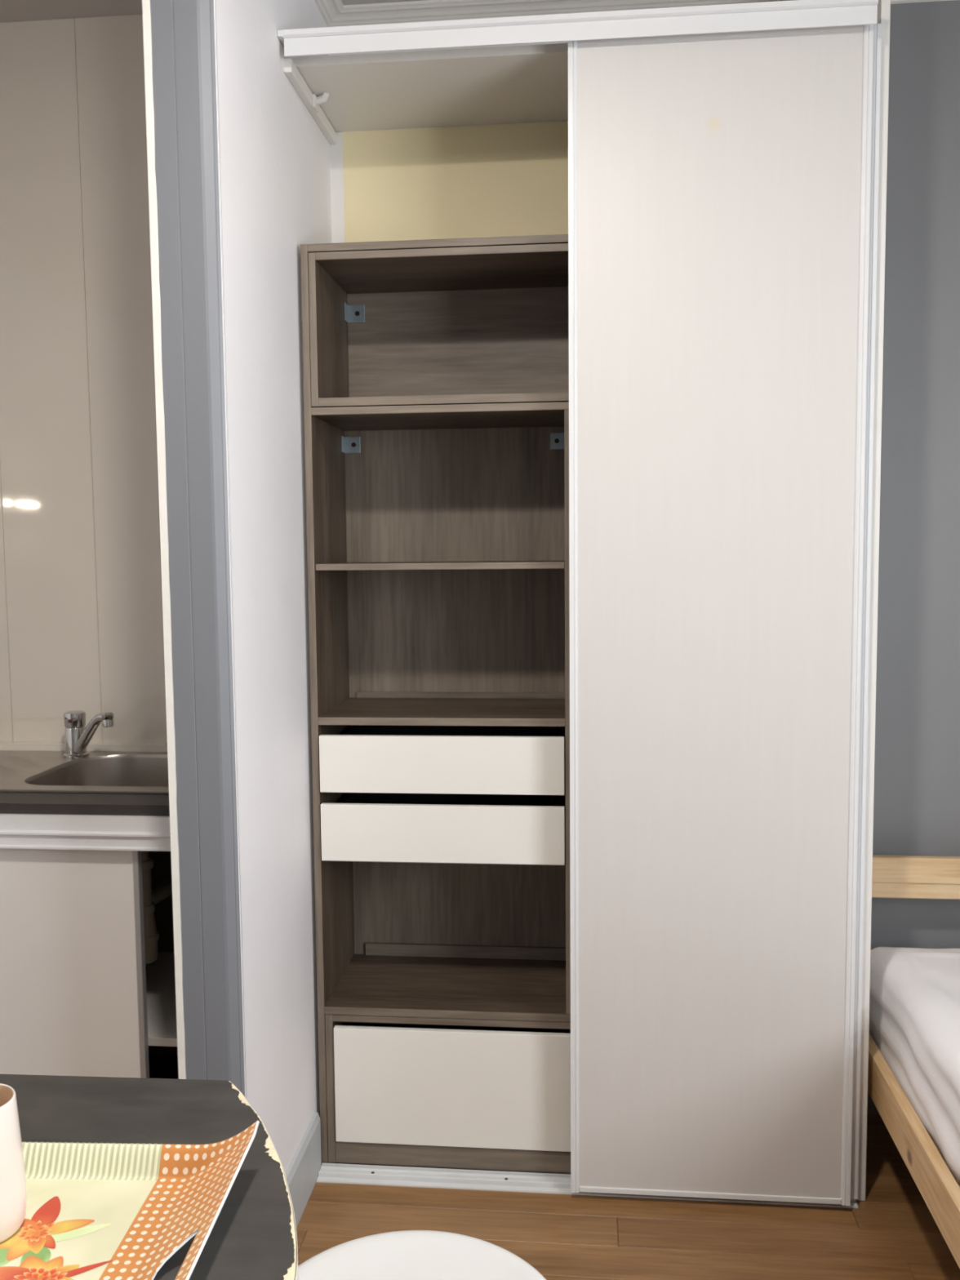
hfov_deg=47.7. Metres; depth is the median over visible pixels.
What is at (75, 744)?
tap
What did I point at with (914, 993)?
mattress
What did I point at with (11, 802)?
countertop
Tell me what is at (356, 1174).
track
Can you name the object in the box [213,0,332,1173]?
wall partition
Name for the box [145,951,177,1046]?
shelf
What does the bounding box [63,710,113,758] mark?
faucet
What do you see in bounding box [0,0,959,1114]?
wall
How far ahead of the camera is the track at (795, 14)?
2.11 m
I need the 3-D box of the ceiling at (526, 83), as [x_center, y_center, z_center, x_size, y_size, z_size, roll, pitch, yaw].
[0.212,-1.215,2.377,1.187,0.018,0.357,0,5,6]
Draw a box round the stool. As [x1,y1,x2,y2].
[297,1230,546,1279]
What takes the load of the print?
attached to the serving tray
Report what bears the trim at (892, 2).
attached to the wall at (82, 617)
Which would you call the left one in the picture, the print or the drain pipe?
the print
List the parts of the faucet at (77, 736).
spout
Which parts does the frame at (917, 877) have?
rail, headboard rail, headboard rail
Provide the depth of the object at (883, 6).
2.22 m
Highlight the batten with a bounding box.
[284,57,336,144]
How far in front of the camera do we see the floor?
2.24 m
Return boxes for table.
[0,1074,297,1279]
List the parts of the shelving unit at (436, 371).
panel, insert panel, insert panel, panel, shelf, shelf, shelf, insert panel, drawer, drawer, insert panel, shelf, insert panel, drawer, panel, insert panel, rail, rail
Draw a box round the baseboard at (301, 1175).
[284,1111,321,1227]
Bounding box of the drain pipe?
[141,850,172,964]
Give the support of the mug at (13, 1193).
on the serving tray
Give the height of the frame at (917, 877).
0.674 m
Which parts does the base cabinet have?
door, fascia rail, panel, panel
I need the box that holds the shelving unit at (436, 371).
[300,234,570,1173]
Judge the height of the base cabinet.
0.866 m
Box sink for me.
[0,750,168,794]
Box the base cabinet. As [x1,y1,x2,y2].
[0,813,178,1079]
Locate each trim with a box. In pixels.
[142,0,186,1079]
[150,0,246,1096]
[314,0,343,26]
[328,0,793,26]
[329,132,345,243]
[890,0,953,4]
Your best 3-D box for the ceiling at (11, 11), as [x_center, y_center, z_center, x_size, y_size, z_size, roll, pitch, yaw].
[-0.317,-1.377,0.620,4.350,0.110,4.120,0,5,6]
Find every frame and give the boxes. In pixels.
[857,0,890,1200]
[867,854,959,1268]
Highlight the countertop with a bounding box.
[0,791,169,816]
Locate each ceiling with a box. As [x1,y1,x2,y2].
[0,0,426,22]
[291,43,568,132]
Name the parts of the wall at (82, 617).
wall panel, wall panel, wall panel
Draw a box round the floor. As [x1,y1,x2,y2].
[296,1113,959,1279]
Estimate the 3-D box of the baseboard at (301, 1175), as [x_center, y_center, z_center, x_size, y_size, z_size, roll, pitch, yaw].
[-0.390,1.154,2.227,0.012,0.136,0.474,0,5,6]
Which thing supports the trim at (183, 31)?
attached to the wall partition at (274, 161)
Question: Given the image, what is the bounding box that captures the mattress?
[868,946,959,1183]
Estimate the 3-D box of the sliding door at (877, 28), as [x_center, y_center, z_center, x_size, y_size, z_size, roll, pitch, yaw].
[0.502,-0.005,2.246,0.582,2.390,0.022,0,5,6]
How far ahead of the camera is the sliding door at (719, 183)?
2.21 m
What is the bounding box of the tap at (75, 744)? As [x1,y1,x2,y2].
[64,726,86,754]
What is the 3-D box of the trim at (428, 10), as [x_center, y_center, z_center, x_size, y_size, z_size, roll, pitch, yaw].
[0.225,-1.472,2.510,1.187,0.024,0.050,0,5,6]
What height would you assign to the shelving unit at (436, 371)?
2.036 m
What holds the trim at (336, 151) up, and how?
attached to the wall at (82, 617)
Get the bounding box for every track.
[277,0,878,57]
[316,1162,857,1208]
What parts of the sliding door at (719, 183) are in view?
rail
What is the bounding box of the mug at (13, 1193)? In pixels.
[0,1083,26,1242]
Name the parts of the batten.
hook plate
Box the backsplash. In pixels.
[0,742,167,751]
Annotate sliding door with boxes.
[568,24,873,1205]
[850,23,881,1199]
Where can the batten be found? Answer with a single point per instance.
(313, 103)
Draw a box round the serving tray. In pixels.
[0,1120,259,1279]
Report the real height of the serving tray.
0.058 m
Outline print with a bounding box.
[0,1195,111,1279]
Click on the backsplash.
(8, 746)
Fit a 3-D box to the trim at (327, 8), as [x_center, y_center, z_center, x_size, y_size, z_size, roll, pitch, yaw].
[-0.378,-1.440,2.184,0.050,0.024,0.820,0,5,6]
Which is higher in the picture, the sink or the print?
the sink
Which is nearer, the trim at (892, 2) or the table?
the table
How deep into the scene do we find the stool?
1.46 m

